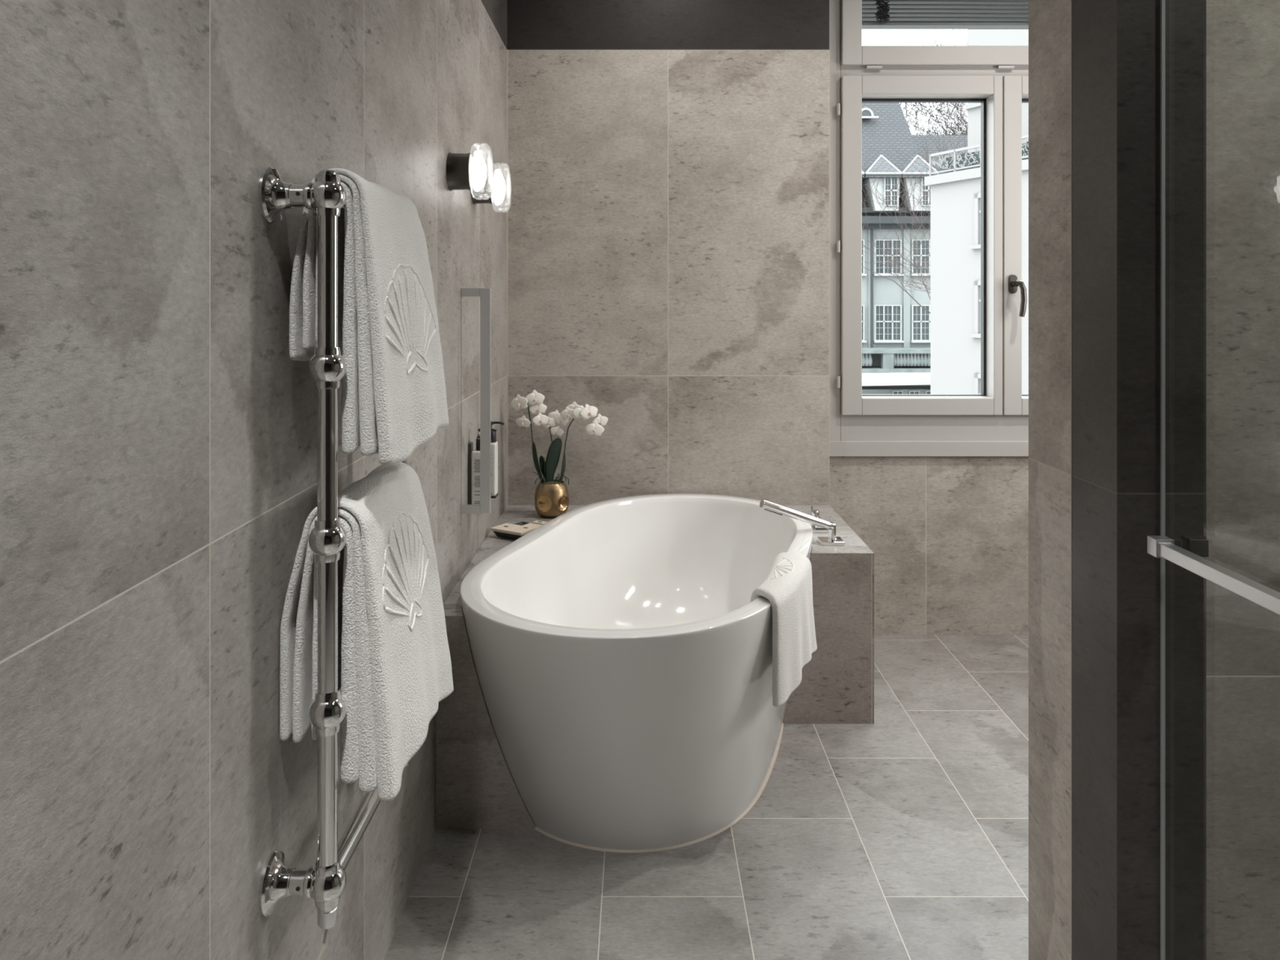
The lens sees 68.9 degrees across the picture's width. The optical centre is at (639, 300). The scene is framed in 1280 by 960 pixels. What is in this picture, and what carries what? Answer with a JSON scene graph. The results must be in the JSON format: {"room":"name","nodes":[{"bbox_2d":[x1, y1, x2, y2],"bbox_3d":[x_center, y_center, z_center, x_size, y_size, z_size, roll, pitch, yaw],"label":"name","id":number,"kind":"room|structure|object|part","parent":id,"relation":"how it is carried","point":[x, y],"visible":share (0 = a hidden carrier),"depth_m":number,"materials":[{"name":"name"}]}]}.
{"room":"bathroom","nodes":[
{"label":"bathroom","id":0,"kind":"room"},
{"bbox_2d":[0,0,506,959],"bbox_3d":[-0.543,0.171,0.935,0.100,2.207,5.071,0,0,0],"label":"wall","id":1,"kind":"structure","parent":0,"point":[158,422],"depth_m":1.01,"materials":[{"name":"tile"}]},
{"bbox_2d":[257,166,408,959],"bbox_3d":[-0.442,0.526,1.433,0.101,1.410,0.452,0,0,0],"label":"towel rail","id":2,"kind":"object","parent":1,"relation":"attached to","point":[325,882],"visible":0.48,"depth_m":1.23,"materials":[{"name":"silver metal"}]},
{"bbox_3d":[-0.453,-0.140,1.245,0.039,0.037,0.037,0,0,0],"label":"wall arm","id":3,"kind":"part","parent":2,"relation":"part of","materials":[{"name":"silver metal"}]},
{"bbox_3d":[-0.453,0.776,1.245,0.039,0.037,0.037,0,0,0],"label":"wall arm","id":4,"kind":"part","parent":2,"relation":"part of","materials":[{"name":"silver metal"}]},
{"bbox_3d":[-0.453,1.031,1.249,0.080,0.400,0.010,0,0,9],"label":"power cord","id":5,"kind":"part","parent":2,"relation":"part of","materials":[{"name":"beige plastic"}]},
{"bbox_3d":[-0.416,0.318,1.245,0.026,0.916,0.026,0,0,0],"label":"post","id":6,"kind":"part","parent":2,"relation":"part of","materials":[{"name":"silver metal"}]},
{"bbox_3d":[-0.416,0.547,1.433,0.026,0.026,0.355,0,0,0],"label":"rail","id":7,"kind":"part","parent":2,"relation":"part of","materials":[{"name":"silver metal"}]},
{"bbox_3d":[-0.416,0.776,1.433,0.026,0.026,0.355,0,0,0],"label":"rail","id":8,"kind":"part","parent":2,"relation":"part of","materials":[{"name":"silver metal"}]},
{"bbox_2d":[280,462,453,801],"bbox_3d":[-0.407,0.477,1.435,0.180,0.410,0.356,0,0,0],"label":"bath towel","id":9,"kind":"object","parent":2,"relation":"hanging from","point":[394,663],"visible":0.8,"depth_m":1.29,"materials":[{"name":"white fabric"}]},
{"bbox_2d":[288,168,448,465],"bbox_3d":[-0.401,0.026,1.436,0.161,0.417,0.347,0,0,0],"label":"bath towel","id":10,"kind":"object","parent":2,"relation":"hanging from","point":[393,394],"visible":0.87,"depth_m":1.30,"materials":[{"name":"white fabric"}]},
{"bbox_2d":[446,142,493,199],"bbox_3d":[-0.440,-0.336,2.430,0.105,0.145,0.147,0,0,0],"label":"wall lamp","id":11,"kind":"object","parent":1,"relation":"attached to","point":[464,171],"visible":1,"depth_m":2.40,"materials":[{"name":"brown metal"}]},
{"bbox_2d":[461,288,490,513],"bbox_3d":[-0.452,0.277,2.582,0.081,0.624,0.012,0,0,0],"label":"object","id":12,"kind":"object","parent":1,"relation":"attached to","point":[484,507],"visible":1,"depth_m":2.58,"materials":[{"name":"silver metal"}]},
{"bbox_2d":[467,427,497,504],"bbox_3d":[-0.452,0.483,2.700,0.081,0.230,0.048,0,0,0],"label":"pump bottle","id":13,"kind":"object","parent":1,"relation":"attached to","point":[473,455],"visible":0.35,"depth_m":2.68,"materials":[{"name":"white plastic"}]},
{"bbox_2d":[471,448,479,504],"bbox_3d":[-0.459,0.512,2.700,0.048,0.161,0.048,0,0,0],"label":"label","id":14,"kind":"object","parent":13,"relation":"on","point":[475,454],"depth_m":2.68,"materials":[{"name":"grey paper"}]},
{"bbox_2d":[476,421,504,498],"bbox_3d":[-0.452,0.483,2.850,0.081,0.230,0.048,0,0,0],"label":"pump bottle","id":15,"kind":"object","parent":1,"relation":"attached to","point":[494,444],"visible":0.4,"depth_m":2.83,"materials":[{"name":"white plastic"}]},
{"bbox_2d":[490,441,497,496],"bbox_3d":[-0.459,0.512,2.850,0.048,0.161,0.048,0,0,0],"label":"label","id":16,"kind":"object","parent":15,"relation":"on","point":[494,445],"depth_m":2.83,"materials":[{"name":"grey paper"}]},
{"bbox_2d":[471,163,511,212],"bbox_3d":[-0.440,-0.336,2.775,0.105,0.145,0.147,0,0,0],"label":"wall lamp","id":17,"kind":"object","parent":1,"relation":"attached to","point":[499,184],"visible":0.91,"depth_m":2.75,"materials":[{"name":"clear glass"}]},
{"bbox_2d":[480,0,506,48],"bbox_3d":[-0.543,-1.280,0.935,0.100,0.693,5.071,0,0,0],"label":"wall band","id":18,"kind":"object","parent":1,"relation":"attached to","point":[496,10],"visible":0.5,"depth_m":3.28,"materials":[{"name":"paint"}]},
{"bbox_2d":[506,0,829,49],"bbox_3d":[0.057,-1.280,3.575,1.300,0.693,0.207,0,0,0],"label":"ceiling","id":19,"kind":"structure","parent":0,"point":[531,24],"depth_m":3.47,"materials":[{"name":"paint"}]},
{"bbox_2d":[507,49,829,505],"bbox_3d":[0.057,0.171,3.575,1.300,2.207,0.207,0,0,0],"label":"wall","id":20,"kind":"structure","parent":0,"point":[668,211],"depth_m":3.47,"materials":[{"name":"tile"}]},
{"bbox_2d":[506,49,507,505],"bbox_3d":[-0.491,-0.086,3.469,0.004,1.693,0.004,0,0,0],"label":"joint","id":21,"kind":"object","parent":20,"relation":"attached to","point":[507,50],"visible":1,"depth_m":3.47,"materials":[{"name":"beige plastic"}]},
{"bbox_2d":[384,635,1028,959],"bbox_3d":[0.904,1.324,0.989,2.993,0.100,5.378,0,0,0],"label":"floor","id":22,"kind":"structure","parent":0,"point":[904,835],"depth_m":2.11,"materials":[{"name":"tile"}]},
{"bbox_2d":[460,493,813,853],"bbox_3d":[0.052,0.994,2.718,0.856,0.560,1.514,0,0,15],"label":"bathtub","id":23,"kind":"object","parent":22,"relation":"on","point":[621,652],"visible":0.84,"depth_m":2.16,"materials":[{"name":"white ceramic"}]},
{"bbox_2d":[471,494,804,633],"bbox_3d":[0.055,0.935,2.717,0.795,0.441,1.457,0,0,17],"label":"basin","id":24,"kind":"object","parent":23,"relation":"in","point":[645,563],"depth_m":3.21,"materials":[{"name":"white ceramic"}]},
{"bbox_2d":[750,551,817,706],"bbox_3d":[0.366,0.817,2.371,0.136,0.256,0.428,0,0,17],"label":"hand towel","id":25,"kind":"object","parent":23,"relation":"on","point":[787,585],"visible":0.97,"depth_m":2.28,"materials":[{"name":"white fabric"}]},
{"bbox_2d":[435,505,874,828],"bbox_3d":[0.108,1.017,2.861,1.199,0.514,1.219,0,0,0],"label":"ledge","id":26,"kind":"object","parent":22,"relation":"on","point":[475,788],"visible":0.17,"depth_m":2.81,"materials":[{"name":"stone"}]},
{"bbox_2d":[493,521,530,539],"bbox_3d":[-0.379,0.749,3.030,0.127,0.020,0.149,0,0,32],"label":"soap tray","id":27,"kind":"object","parent":26,"relation":"on","point":[498,534],"visible":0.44,"depth_m":2.98,"materials":[{"name":"grey"}]},
{"bbox_2d":[490,523,519,533],"bbox_3d":[-0.431,0.734,3.015,0.064,0.010,0.078,0,0,32],"label":"soap box","id":28,"kind":"object","parent":27,"relation":"on","point":[503,528],"visible":0.96,"depth_m":3.00,"materials":[{"name":"beige"}]},
{"bbox_2d":[506,523,542,535],"bbox_3d":[-0.365,0.734,2.999,0.060,0.010,0.120,0,0,32],"label":"soap box","id":29,"kind":"object","parent":27,"relation":"on","point":[526,528],"visible":0.89,"depth_m":2.98,"materials":[{"name":"beige"}]},
{"bbox_2d":[532,520,547,524],"bbox_3d":[-0.327,0.732,3.065,0.044,0.013,0.027,0,0,32],"label":"soap box","id":30,"kind":"object","parent":27,"relation":"on","point":[540,522],"visible":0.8,"depth_m":3.06,"materials":[{"name":"beige"}]},
{"bbox_2d":[510,390,608,517],"bbox_3d":[-0.283,0.537,3.303,0.345,0.446,0.129,0,0,0],"label":"potted orchid","id":31,"kind":"object","parent":26,"relation":"on","point":[551,496],"visible":0.98,"depth_m":3.29,"materials":[{"name":"white plant"}]},
{"bbox_3d":[-0.424,0.359,3.291,0.070,0.058,0.011,0,0,22],"label":"flower","id":32,"kind":"part","parent":31,"relation":"part of","materials":[{"name":"white plant"}]},
{"bbox_3d":[-0.410,0.425,3.293,0.056,0.044,0.012,0,0,11],"label":"flower","id":33,"kind":"part","parent":31,"relation":"part of","materials":[{"name":"white plant"}]},
{"bbox_3d":[-0.368,0.341,3.291,0.069,0.053,0.010,0,0,-8],"label":"flower","id":34,"kind":"part","parent":31,"relation":"part of","materials":[{"name":"white plant"}]},
{"bbox_3d":[-0.367,0.496,3.301,0.072,0.304,0.012,0,0,9],"label":"flower stem","id":35,"kind":"part","parent":31,"relation":"part of","materials":[{"name":"green plant"}]},
{"bbox_3d":[-0.358,0.379,3.302,0.064,0.050,0.009,0,0,-17],"label":"flower","id":36,"kind":"part","parent":31,"relation":"part of","materials":[{"name":"white plant"}]},
{"bbox_3d":[-0.349,0.417,3.292,0.059,0.045,0.013,0,0,-16],"label":"flower","id":37,"kind":"part","parent":31,"relation":"part of","materials":[{"name":"white plant"}]},
{"bbox_3d":[-0.320,0.430,3.304,0.051,0.041,0.015,0,0,0],"label":"flower","id":38,"kind":"part","parent":31,"relation":"part of","materials":[{"name":"white plant"}]},
{"bbox_3d":[-0.309,0.700,3.300,0.124,0.120,0.124,0,0,0],"label":"pot","id":39,"kind":"part","parent":31,"relation":"part of","materials":[{"name":"gold metal"}]},
{"bbox_3d":[-0.297,0.409,3.313,0.053,0.043,0.009,0,0,-2],"label":"flower","id":40,"kind":"part","parent":31,"relation":"part of","materials":[{"name":"white plant"}]},
{"bbox_3d":[-0.291,0.461,3.302,0.048,0.040,0.009,0,0,-8],"label":"flower","id":41,"kind":"part","parent":31,"relation":"part of","materials":[{"name":"white plant"}]},
{"bbox_3d":[-0.276,0.420,3.302,0.051,0.042,0.008,0,0,0],"label":"flower","id":42,"kind":"part","parent":31,"relation":"part of","materials":[{"name":"white plant"}]},
{"bbox_3d":[-0.250,0.396,3.283,0.058,0.047,0.009,0,0,7],"label":"flower","id":43,"kind":"part","parent":31,"relation":"part of","materials":[{"name":"white plant"}]},
{"bbox_3d":[-0.229,0.379,3.283,0.064,0.048,0.011,0,0,11],"label":"flower","id":44,"kind":"part","parent":31,"relation":"part of","materials":[{"name":"white plant"}]},
{"bbox_3d":[-0.205,0.392,3.278,0.064,0.050,0.009,0,0,-14],"label":"flower","id":45,"kind":"part","parent":31,"relation":"part of","materials":[{"name":"white plant"}]},
{"bbox_3d":[-0.210,0.517,3.295,0.144,0.262,0.024,0,0,-4],"label":"flower stem","id":46,"kind":"part","parent":31,"relation":"part of","materials":[{"name":"green plant"}]},
{"bbox_3d":[-0.178,0.390,3.285,0.068,0.054,0.018,0,0,-27],"label":"flower","id":47,"kind":"part","parent":31,"relation":"part of","materials":[{"name":"white plant"}]},
{"bbox_3d":[-0.158,0.449,3.288,0.068,0.054,0.012,0,0,-10],"label":"flower","id":48,"kind":"part","parent":31,"relation":"part of","materials":[{"name":"white plant"}]},
{"bbox_3d":[-0.140,0.424,3.303,0.063,0.050,0.013,0,0,-27],"label":"flower","id":49,"kind":"part","parent":31,"relation":"part of","materials":[{"name":"white plant"}]},
{"bbox_2d":[759,499,844,545],"bbox_3d":[0.501,0.682,2.900,0.298,0.156,0.085,0,0,-17],"label":"shower","id":50,"kind":"object","parent":26,"relation":"on","point":[832,540],"visible":1,"depth_m":2.89,"materials":[{"name":"silver metal"}]},
{"bbox_3d":[0.490,0.662,2.881,0.264,0.117,0.026,0,0,-24],"label":"handle","id":51,"kind":"part","parent":50,"relation":"part of","materials":[{"name":"silver metal"}]},
{"bbox_3d":[0.601,0.754,2.930,0.074,0.011,0.068,0,0,0],"label":"plate","id":52,"kind":"part","parent":50,"relation":"part of","materials":[{"name":"silver metal"}]},
{"bbox_2d":[808,503,821,519],"bbox_3d":[0.600,0.735,3.255,0.060,0.050,0.060,0,0,0],"label":"lever","id":53,"kind":"object","parent":26,"relation":"on","point":[815,513],"visible":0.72,"depth_m":3.25,"materials":[{"name":"silver metal"}]},
{"bbox_3d":[0.598,0.730,3.255,0.012,0.040,0.020,0,0,0],"label":"lever","id":54,"kind":"part","parent":53,"relation":"part of","materials":[{"name":"silver metal"}]},
{"bbox_2d":[811,509,819,516],"bbox_3d":[0.612,0.741,3.255,0.032,0.019,0.032,0,0,0],"label":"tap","id":55,"kind":"object","parent":53,"relation":"on","point":[815,513],"depth_m":3.24,"materials":[{"name":"silver metal"}]},
{"bbox_2d":[811,516,831,533],"bbox_3d":[0.602,0.737,3.085,0.071,0.046,0.064,0,0,0],"label":"mixer","id":56,"kind":"object","parent":26,"relation":"on","point":[815,529],"visible":0.29,"depth_m":3.06,"materials":[{"name":"silver metal"}]},
{"bbox_3d":[0.600,0.754,3.085,0.068,0.011,0.064,0,0,0],"label":"plate","id":57,"kind":"part","parent":56,"relation":"part of","materials":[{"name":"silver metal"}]},
{"bbox_2d":[829,456,1028,635],"bbox_3d":[1.554,-0.176,3.618,1.693,2.900,0.120,0,0,0],"label":"wall","id":58,"kind":"structure","parent":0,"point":[948,536],"depth_m":3.56,"materials":[{"name":"stone"}]},
{"bbox_2d":[829,0,1028,456],"bbox_3d":[1.386,-0.517,3.563,1.358,2.217,0.190,0,0,0],"label":"window","id":59,"kind":"structure","parent":58,"relation":"attached to","point":[994,422],"depth_m":3.53,"materials":[{"name":"grey paint"}]},
{"bbox_3d":[1.071,-0.209,3.580,0.607,1.285,0.105,0,0,0],"label":"sash","id":60,"kind":"part","parent":59,"relation":"part of","materials":[{"name":"grey paint"}]},
{"bbox_3d":[1.377,-1.229,3.580,1.220,0.673,0.105,0,0,0],"label":"transom sash","id":61,"kind":"part","parent":59,"relation":"part of","materials":[{"name":"grey paint"}]},
{"bbox_2d":[862,0,1028,29],"bbox_3d":[1.395,-1.286,3.689,1.210,0.402,0.090,0,0,0],"label":"blind","id":62,"kind":"object","parent":59,"relation":"attached to","point":[876,14],"visible":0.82,"depth_m":3.69,"materials":[{"name":"grey"}]},
{"bbox_3d":[0.953,-1.193,3.655,0.060,0.206,0.021,0,0,0],"label":"pull cord","id":63,"kind":"part","parent":62,"relation":"part of","materials":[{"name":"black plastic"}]},
{"bbox_3d":[1.395,-1.090,3.700,1.210,0.012,0.060,0,0,0],"label":"rail","id":64,"kind":"part","parent":62,"relation":"part of","materials":[{"name":"grey"}]},
{"bbox_3d":[1.411,-0.063,3.522,0.031,0.073,0.012,0,0,0],"label":"handle","id":65,"kind":"part","parent":59,"relation":"part of","materials":[{"name":"brown metal"}]},
{"bbox_3d":[1.683,-0.209,3.580,0.607,1.285,0.105,0,0,0],"label":"sash","id":66,"kind":"part","parent":59,"relation":"part of","materials":[{"name":"grey paint"}]},
{"bbox_3d":[1.423,-0.009,3.493,0.044,0.140,0.050,0,0,0],"label":"lever","id":67,"kind":"part","parent":59,"relation":"part of","materials":[{"name":"brown metal"}]},
{"bbox_2d":[1028,0,1071,959],"bbox_3d":[0.775,-0.176,1.575,0.169,2.900,0.165,0,0,0],"label":"wall partition","id":68,"kind":"structure","parent":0,"point":[1049,20],"depth_m":1.58,"materials":[{"name":"stone"}]},
{"bbox_2d":[1071,0,1071,959],"bbox_3d":[0.696,-0.176,1.492,0.011,2.900,0.002,0,0,0],"label":"joint","id":69,"kind":"object","parent":68,"relation":"attached to","point":[1071,0],"visible":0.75,"depth_m":1.49,"materials":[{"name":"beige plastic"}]},
{"bbox_2d":[1071,0,1206,959],"bbox_3d":[0.756,-0.176,1.421,0.129,2.900,0.142,0,0,0],"label":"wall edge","id":70,"kind":"structure","parent":68,"relation":"attached to","point":[1116,43],"depth_m":1.35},
{"bbox_2d":[1146,0,1279,959],"bbox_3d":[0.751,-0.166,0.934,0.073,2.840,0.828,0,0,0],"label":"shower door","id":71,"kind":"structure","parent":70,"relation":"attached to","point":[1188,553],"depth_m":1.34,"materials":[{"name":"clear glass"}]},
{"bbox_3d":[0.727,0.343,1.302,0.025,0.025,0.024,0,0,0],"label":"handle","id":72,"kind":"part","parent":71,"relation":"part of","materials":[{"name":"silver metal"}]},
{"bbox_3d":[0.747,0.343,1.304,0.014,0.023,0.019,0,0,0],"label":"handle arm","id":73,"kind":"part","parent":71,"relation":"part of","materials":[{"name":"silver metal"}]},
{"bbox_3d":[0.775,0.343,1.302,0.026,0.025,0.024,0,0,0],"label":"knob","id":74,"kind":"part","parent":71,"relation":"part of","materials":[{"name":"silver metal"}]},
{"bbox_2d":[1206,0,1279,959],"bbox_3d":[1.580,-0.176,1.629,1.440,2.900,0.057,0,0,0],"label":"wall","id":75,"kind":"structure","parent":0,"point":[1243,36],"depth_m":1.60,"materials":[{"name":"stone"}]},
{"label":"outside","id":76,"kind":"structure","parent":0,"visible":0},
{"bbox_3d":[15.000,10.374,57.250,150.000,0.200,105.500,0,0,0],"label":"ground","id":77,"kind":"structure","parent":76,"visible":0},
{"bbox_2d":[862,102,967,394],"bbox_3d":[15.574,0.300,53.750,19.851,28.892,16.500,0,0,0],"label":"house","id":78,"kind":"structure","parent":77,"relation":"on","point":[896,329],"depth_m":49.91,"materials":[{"name":"grey"}]},
{"bbox_3d":[11.317,1.183,49.960,1.372,1.818,0.020,0,0,0],"label":"pane","id":79,"kind":"part","parent":78,"relation":"part of","materials":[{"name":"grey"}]},
{"bbox_3d":[11.317,-2.349,49.960,1.372,1.749,0.020,0,0,0],"label":"pane","id":80,"kind":"part","parent":78,"relation":"part of","materials":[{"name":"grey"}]},
{"bbox_3d":[12.771,-10.590,53.220,0.720,0.400,1.200,0,0,0],"label":"pane","id":81,"kind":"part","parent":78,"relation":"part of","materials":[{"name":"grey glass"}]},
{"bbox_3d":[13.306,1.183,49.960,1.372,1.818,0.020,0,0,0],"label":"pane","id":82,"kind":"part","parent":78,"relation":"part of","materials":[{"name":"grey glass"}]},
{"bbox_3d":[13.306,-2.349,49.960,1.372,1.749,0.020,0,0,0],"label":"pane","id":83,"kind":"part","parent":78,"relation":"part of","materials":[{"name":"grey glass"}]},
{"bbox_3d":[13.169,-5.710,48.840,0.686,1.406,0.020,0,0,0],"label":"pane","id":84,"kind":"part","parent":78,"relation":"part of","materials":[{"name":"grey glass"}]},
{"bbox_3d":[13.409,3.138,48.950,14.403,1.269,2.100,0,0,0],"label":"balcony rail","id":85,"kind":"part","parent":78,"relation":"part of","materials":[{"name":"stone"}]},
{"bbox_3d":[15.295,1.183,49.960,1.372,1.818,0.020,0,0,0],"label":"pane","id":86,"kind":"part","parent":78,"relation":"part of","materials":[{"name":"grey glass"}]},
{"bbox_3d":[15.295,-2.349,49.960,1.372,1.749,0.020,0,0,0],"label":"pane","id":87,"kind":"part","parent":78,"relation":"part of","materials":[{"name":"grey glass"}]},
{"bbox_3d":[15.123,-5.710,48.840,0.686,1.406,0.020,0,0,0],"label":"pane","id":88,"kind":"part","parent":78,"relation":"part of","materials":[{"name":"grey glass"}]},
{"bbox_2d":[862,29,967,313],"bbox_3d":[10.937,-0.120,37.607,15.362,20.603,17.233,0,0,-18],"label":"bare tree","id":89,"kind":"object","parent":77,"relation":"on","point":[926,157],"visible":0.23,"depth_m":41.17,"materials":[{"name":"grey plant"}]},
{"bbox_2d":[892,29,967,134],"bbox_3d":[22.242,-4.816,72.423,22.359,30.032,24.911,0,0,0],"label":"bare tree","id":90,"kind":"object","parent":77,"relation":"on","point":[957,117],"visible":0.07,"depth_m":69.95,"materials":[{"name":"grey plant"}]},
{"bbox_2d":[924,29,1028,394],"bbox_3d":[14.779,1.174,20.602,9.122,18.200,14.104,0,0,-25],"label":"house","id":91,"kind":"structure","parent":77,"relation":"on","point":[956,191],"depth_m":24.07,"materials":[{"name":"white painted plaster"},{"name":"window glass"},{"name":"metal railing"}]},
{"bbox_3d":[11.922,-5.256,19.202,0.120,0.060,14.004,0,0,-25],"label":"penthouse cornice","id":92,"kind":"part","parent":91,"relation":"part of","materials":[{"name":"grey paint"}]},
{"bbox_3d":[10.933,-3.206,18.791,0.620,0.240,14.104,0,0,-25],"label":"cornice","id":93,"kind":"part","parent":91,"relation":"part of","materials":[{"name":"grey paint"}]},
{"bbox_3d":[10.778,-3.626,18.685,0.050,0.600,14.043,0,0,-25],"label":"terrace railing","id":94,"kind":"part","parent":91,"relation":"part of","materials":[{"name":"grey metal"}]},
{"bbox_3d":[8.743,2.559,22.990,0.025,1.230,0.960,0,0,-25],"label":"pane","id":95,"kind":"part","parent":91,"relation":"part of","materials":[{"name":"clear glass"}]},
{"bbox_3d":[8.743,0.219,22.990,0.025,1.210,0.960,0,0,-25],"label":"pane","id":96,"kind":"part","parent":91,"relation":"part of","materials":[{"name":"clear glass"}]},
{"bbox_3d":[8.743,-1.991,22.990,0.025,1.170,0.960,0,0,-25],"label":"pane","id":97,"kind":"part","parent":91,"relation":"part of","materials":[{"name":"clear glass"}]}
]}

